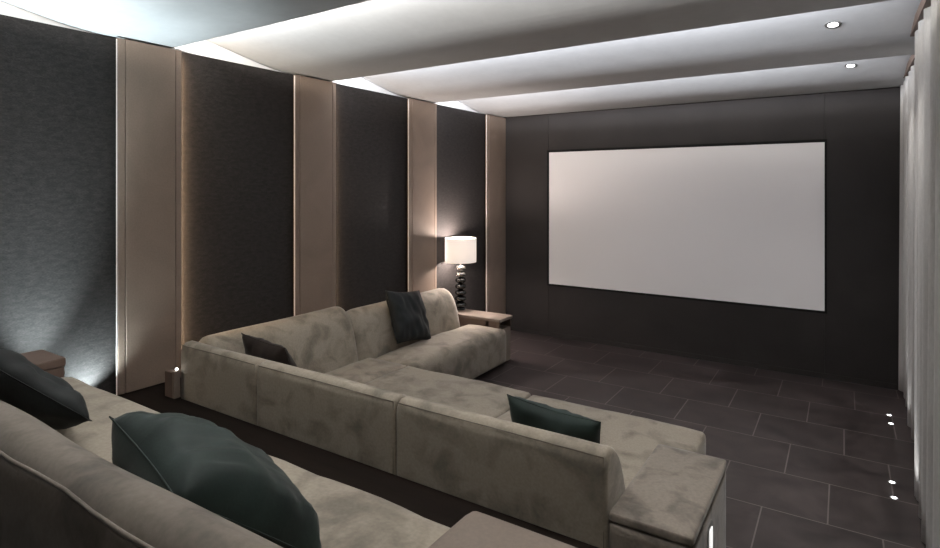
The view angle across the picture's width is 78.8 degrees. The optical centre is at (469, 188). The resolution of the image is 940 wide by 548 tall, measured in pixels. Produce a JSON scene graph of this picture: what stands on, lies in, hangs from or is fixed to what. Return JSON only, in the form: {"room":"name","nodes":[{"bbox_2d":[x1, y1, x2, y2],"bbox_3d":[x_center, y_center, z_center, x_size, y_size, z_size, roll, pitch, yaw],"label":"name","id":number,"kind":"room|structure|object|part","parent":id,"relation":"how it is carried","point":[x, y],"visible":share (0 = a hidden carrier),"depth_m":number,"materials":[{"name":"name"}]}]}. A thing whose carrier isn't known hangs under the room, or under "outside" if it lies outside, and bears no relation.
{"room":"home theater","nodes":[
{"label":"home theater","id":0,"kind":"room"},
{"bbox_2d":[0,0,369,48],"bbox_3d":[-0.631,-1.023,1.843,4.250,0.238,1.690,0,0,33],"label":"ceiling panel","id":1,"kind":"object","parent":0,"point":[170,24],"visible":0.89,"depth_m":3.01,"materials":[{"name":"grey paint"}]},
{"bbox_2d":[0,14,485,114],"bbox_3d":[-1.975,0.446,3.800,0.130,2.700,8.700,0,0,33],"label":"wall","id":2,"kind":"structure","parent":0,"point":[0,14],"depth_m":3.88,"materials":[{"name":"white paint"}]},
{"bbox_2d":[0,15,115,393],"bbox_3d":[-2.434,0.165,2.958,0.020,2.125,1.348,0,0,33],"label":"wall panel","id":3,"kind":"object","parent":2,"relation":"attached to","point":[58,84],"visible":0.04,"depth_m":3.17,"materials":[{"name":"black fabric"}]},
{"bbox_2d":[116,38,181,394],"bbox_3d":[-1.999,0.168,3.561,0.050,2.120,0.397,0,0,33],"label":"wall panel","id":4,"kind":"object","parent":2,"relation":"attached to","point":[148,77],"visible":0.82,"depth_m":3.52,"materials":[{"name":"beige fabric"}]},
{"bbox_2d":[182,52,292,344],"bbox_3d":[-1.670,0.447,4.129,0.020,2.689,1.174,0,0,33],"label":"wall panel","id":5,"kind":"object","parent":2,"relation":"attached to","point":[237,119],"visible":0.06,"depth_m":4.08,"materials":[{"name":"black fabric"}]},
{"bbox_2d":[0,1,482,113],"bbox_3d":[-1.975,-1.079,3.800,0.130,0.350,8.700,0,0,33],"label":"trim","id":6,"kind":"structure","parent":2,"relation":"attached to","point":[205,48],"depth_m":4.00,"materials":[{"name":"white paint"}]},
{"bbox_2d":[293,75,335,315],"bbox_3d":[-1.272,0.446,4.676,0.050,2.676,0.436,0,0,33],"label":"wall panel","id":7,"kind":"object","parent":2,"relation":"attached to","point":[314,100],"visible":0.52,"depth_m":4.64,"materials":[{"name":"beige fabric"}]},
{"bbox_2d":[336,84,407,311],"bbox_3d":[-0.918,0.447,5.283,0.020,2.689,1.228,0,0,33],"label":"wall panel","id":8,"kind":"object","parent":2,"relation":"attached to","point":[371,126],"visible":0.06,"depth_m":5.27,"materials":[{"name":"black fabric"}]},
{"bbox_2d":[407,98,436,292],"bbox_3d":[-0.497,0.446,5.864,0.050,2.676,0.466,0,0,33],"label":"wall panel","id":9,"kind":"object","parent":2,"relation":"attached to","point":[421,115],"visible":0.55,"depth_m":5.82,"materials":[{"name":"beige fabric"}]},
{"bbox_2d":[437,105,484,310],"bbox_3d":[-0.122,0.447,6.503,0.020,2.689,1.273,0,0,33],"label":"wall panel","id":10,"kind":"object","parent":2,"relation":"attached to","point":[460,133],"visible":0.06,"depth_m":6.52,"materials":[{"name":"black fabric"}]},
{"bbox_2d":[485,114,505,313],"bbox_3d":[0.311,0.446,7.102,0.050,2.676,0.464,0,0,33],"label":"board","id":11,"kind":"object","parent":2,"relation":"attached to","point":[495,127],"visible":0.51,"depth_m":7.06,"materials":[{"name":"beige wood"}]},
{"bbox_2d":[115,378,597,547],"bbox_3d":[-1.302,1.514,0.786,4.450,0.564,4.385,0,0,33],"label":"floor","id":12,"kind":"structure","parent":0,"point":[440,507],"depth_m":2.50,"materials":[{"name":"brown tile"}]},
{"bbox_2d":[21,349,65,377],"bbox_3d":[-2.086,0.989,2.280,0.245,0.486,0.742,0,0,33],"label":"side table","id":13,"kind":"object","parent":12,"relation":"on","point":[52,363],"visible":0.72,"depth_m":2.50,"materials":[{"name":"brown wood"}]},
{"bbox_2d":[165,368,179,398],"bbox_3d":[-1.758,1.144,3.387,0.100,0.176,0.045,0,0,33],"label":"light fixture","id":14,"kind":"object","parent":12,"relation":"on","point":[172,377],"visible":1,"depth_m":3.36,"materials":[{"name":"brown metal"}]},
{"bbox_3d":[-1.767,1.157,3.393,0.078,0.150,0.045,0,0,33],"label":"post","id":15,"kind":"part","parent":14,"relation":"part of","materials":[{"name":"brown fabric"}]},
{"bbox_2d":[0,377,576,547],"bbox_3d":[-0.940,0.848,1.543,2.470,0.768,0.770,0,0,33],"label":"sofa","id":16,"kind":"object","parent":12,"relation":"on","point":[60,488],"visible":0.74,"depth_m":1.02,"materials":[{"name":"grey fabric"}]},
{"bbox_2d":[0,349,91,429],"bbox_3d":[-1.426,0.651,1.831,0.289,0.398,0.556,0,0,-42],"label":"throw pillow","id":17,"kind":"object","parent":16,"relation":"on","point":[47,397],"visible":0.77,"depth_m":1.69,"materials":[{"name":"grey fabric"}]},
{"bbox_2d":[56,377,159,463],"bbox_3d":[-1.388,0.986,2.000,1.220,0.372,0.495,0,0,33],"label":"seat cushion","id":18,"kind":"object","parent":16,"relation":"on","point":[94,436],"depth_m":2.02,"materials":[{"name":"beige fabric"}]},
{"bbox_3d":[-1.065,0.823,1.361,2.120,0.718,0.328,0,0,33],"label":"backrest","id":19,"kind":"part","parent":16,"relation":"part of","materials":[{"name":"grey fabric"}]},
{"bbox_2d":[109,411,320,547],"bbox_3d":[-0.571,0.672,1.285,0.410,0.343,0.364,0,0,39],"label":"throw pillow","id":20,"kind":"object","parent":16,"relation":"on","point":[202,462],"visible":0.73,"depth_m":1.19,"materials":[{"name":"green fabric"}]},
{"bbox_2d":[269,455,449,547],"bbox_3d":[-0.467,0.986,1.399,0.970,0.371,0.495,0,0,33],"label":"seat cushion","id":21,"kind":"object","parent":16,"relation":"on","point":[348,516],"depth_m":1.40,"materials":[{"name":"beige fabric"}]},
{"bbox_3d":[-0.055,0.698,0.888,0.272,0.046,0.630,0,0,33],"label":"padded lid","id":22,"kind":"part","parent":16,"relation":"part of","materials":[{"name":"beige fabric"}]},
{"bbox_2d":[207,0,890,81],"bbox_3d":[0.145,-1.014,3.032,4.250,0.219,1.590,0,0,33],"label":"ceiling panel","id":23,"kind":"object","parent":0,"point":[372,37],"visible":0.75,"depth_m":3.34,"materials":[{"name":"grey paint"}]},
{"bbox_2d":[910,0,939,547],"bbox_3d":[2.018,0.410,2.419,0.092,2.748,2.350,0,0,33],"label":"curtain","id":24,"kind":"object","parent":23,"relation":"hanging from","point":[926,23],"visible":1,"depth_m":2.85,"materials":[{"name":"grey fabric"}]},
{"bbox_2d":[362,0,920,102],"bbox_3d":[0.919,-1.022,4.218,4.250,0.237,1.681,0,0,33],"label":"ceiling panel","id":25,"kind":"object","parent":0,"point":[879,29],"visible":0.61,"depth_m":4.05,"materials":[{"name":"grey paint"}]},
{"bbox_2d":[825,21,841,27],"bbox_3d":[2.146,-0.966,3.381,0.086,0.020,0.084,0,0,29],"label":"recessed light","id":26,"kind":"object","parent":25,"relation":"attached to","point":[833,24],"visible":1,"depth_m":3.38,"materials":[{"name":"white glass"}]},
{"bbox_2d":[459,55,910,117],"bbox_3d":[1.722,-1.024,5.449,4.250,0.240,1.699,0,0,33],"label":"ceiling panel","id":27,"kind":"object","parent":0,"point":[886,72],"visible":0.4,"depth_m":5.37,"materials":[{"name":"grey paint"}]},
{"bbox_2d":[844,64,856,67],"bbox_3d":[3.022,-0.971,4.541,0.086,0.020,0.084,0,0,38],"label":"recessed light","id":28,"kind":"object","parent":27,"relation":"attached to","point":[847,65],"visible":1,"depth_m":4.54,"materials":[{"name":"white glass"}]},
{"bbox_2d":[898,54,914,439],"bbox_3d":[3.326,0.401,4.282,0.092,2.730,1.820,0,0,33],"label":"curtain","id":29,"kind":"object","parent":27,"relation":"hanging from","point":[907,89],"visible":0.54,"depth_m":4.62,"materials":[{"name":"grey fabric"}]},
{"bbox_2d":[473,330,925,547],"bbox_3d":[0.991,1.846,4.301,4.450,0.100,4.620,0,0,33],"label":"floor","id":30,"kind":"structure","parent":0,"point":[811,462],"depth_m":4.31,"materials":[{"name":"tile"}]},
{"bbox_2d":[181,288,725,547],"bbox_3d":[0.255,1.357,4.070,3.231,0.879,3.294,0,0,33],"label":"sectional sofa","id":31,"kind":"object","parent":30,"relation":"on","point":[413,410],"visible":0.7,"depth_m":2.67,"materials":[{"name":"beige fabric"}]},
{"bbox_3d":[-1.340,1.327,3.351,0.713,0.818,0.334,0,0,33],"label":"backrest","id":32,"kind":"part","parent":31,"relation":"part of","materials":[{"name":"beige fabric"}]},
{"bbox_2d":[241,333,296,366],"bbox_3d":[-1.242,1.157,3.629,0.477,0.456,0.242,0,0,37],"label":"throw pillow","id":33,"kind":"object","parent":31,"relation":"on","point":[253,346],"visible":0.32,"depth_m":3.51,"materials":[{"name":"brown fabric"}]},
{"bbox_3d":[-1.349,1.350,4.177,0.362,0.770,1.215,0,0,33],"label":"backrest","id":34,"kind":"part","parent":31,"relation":"part of","materials":[{"name":"beige fabric"}]},
{"bbox_3d":[-0.640,1.327,2.893,0.953,0.819,0.334,0,0,33],"label":"backrest","id":35,"kind":"part","parent":31,"relation":"part of","materials":[{"name":"beige fabric"}]},
{"bbox_2d":[324,358,406,383],"bbox_3d":[-0.997,1.552,4.068,0.415,0.369,1.258,0,0,33],"label":"seat cushion","id":36,"kind":"object","parent":31,"relation":"on","point":[366,370],"depth_m":4.34,"materials":[{"name":"beige fabric"}]},
{"bbox_3d":[-0.605,1.381,5.330,0.349,0.717,1.520,0,0,33],"label":"backrest","id":37,"kind":"part","parent":31,"relation":"part of","materials":[{"name":"beige fabric"}]},
{"bbox_2d":[385,290,430,343],"bbox_3d":[-0.547,1.141,5.125,0.257,0.501,0.538,0,0,36],"label":"throw pillow","id":38,"kind":"object","parent":31,"relation":"on","point":[407,310],"visible":1,"depth_m":5.02,"materials":[{"name":"grey fabric"}]},
{"bbox_2d":[375,324,505,378],"bbox_3d":[-0.221,1.560,5.223,0.476,0.381,1.534,0,0,33],"label":"seat cushion","id":39,"kind":"object","parent":31,"relation":"on","point":[469,351],"depth_m":5.12,"materials":[{"name":"beige fabric"}]},
{"bbox_2d":[365,366,530,417],"bbox_3d":[-0.371,1.550,3.652,1.084,0.372,1.245,0,0,33],"label":"seat cushion","id":40,"kind":"object","parent":31,"relation":"on","point":[481,397],"depth_m":3.89,"materials":[{"name":"beige fabric"}]},
{"bbox_2d":[445,237,475,310],"bbox_3d":[-0.101,0.923,6.178,0.340,0.774,0.340,0,0,33],"label":"table lamp","id":41,"kind":"object","parent":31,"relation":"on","point":[458,250],"visible":0.99,"depth_m":6.07,"materials":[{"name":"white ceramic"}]},
{"bbox_3d":[-0.101,0.664,6.178,0.340,0.257,0.340,0,0,33],"label":"lamp shade","id":42,"kind":"part","parent":41,"relation":"part of","materials":[{"name":"white fabric"}]},
{"bbox_3d":[0.162,1.327,2.371,0.953,0.818,0.334,0,0,33],"label":"backrest","id":43,"kind":"part","parent":31,"relation":"part of","materials":[{"name":"beige fabric"}]},
{"bbox_2d":[507,394,600,443],"bbox_3d":[0.381,1.152,2.537,0.460,0.465,0.249,0,0,28],"label":"throw pillow","id":44,"kind":"object","parent":31,"relation":"on","point":[523,411],"visible":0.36,"depth_m":2.43,"materials":[{"name":"green fabric"}]},
{"bbox_2d":[497,395,705,488],"bbox_3d":[0.548,1.551,3.047,1.112,0.370,1.235,0,0,33],"label":"seat cushion","id":45,"kind":"object","parent":31,"relation":"on","point":[634,438],"depth_m":3.21,"materials":[{"name":"beige fabric"}]},
{"bbox_3d":[0.769,1.133,2.168,0.281,0.038,0.640,0,0,33],"label":"padded lid","id":46,"kind":"part","parent":31,"relation":"part of","materials":[{"name":"grey fabric"}]},
{"bbox_2d":[707,520,711,547],"bbox_3d":[0.861,1.268,2.055,0.007,0.125,0.075,0,0,33],"label":"step light","id":47,"kind":"object","parent":31,"relation":"attached to","point":[709,525],"depth_m":2.04,"materials":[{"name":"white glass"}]},
{"bbox_2d":[504,87,899,383],"bbox_3d":[2.219,0.271,6.211,4.260,3.050,0.120,0,0,33],"label":"wall","id":48,"kind":"structure","parent":0,"point":[858,334],"depth_m":5.70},
{"bbox_2d":[547,139,826,313],"bbox_3d":[2.165,0.359,6.202,2.896,1.645,0.054,0,0,33],"label":"projection screen","id":49,"kind":"object","parent":48,"relation":"attached to","point":[745,223],"visible":1,"depth_m":6.05,"materials":[{"name":"white fabric"}]},
{"bbox_2d":[511,326,897,389],"bbox_3d":[2.174,1.771,6.161,4.200,0.050,0.012,0,0,33],"label":"baseboard","id":50,"kind":"structure","parent":48,"relation":"attached to","point":[545,333],"depth_m":5.88,"materials":[{"name":"black wood"}]}
]}

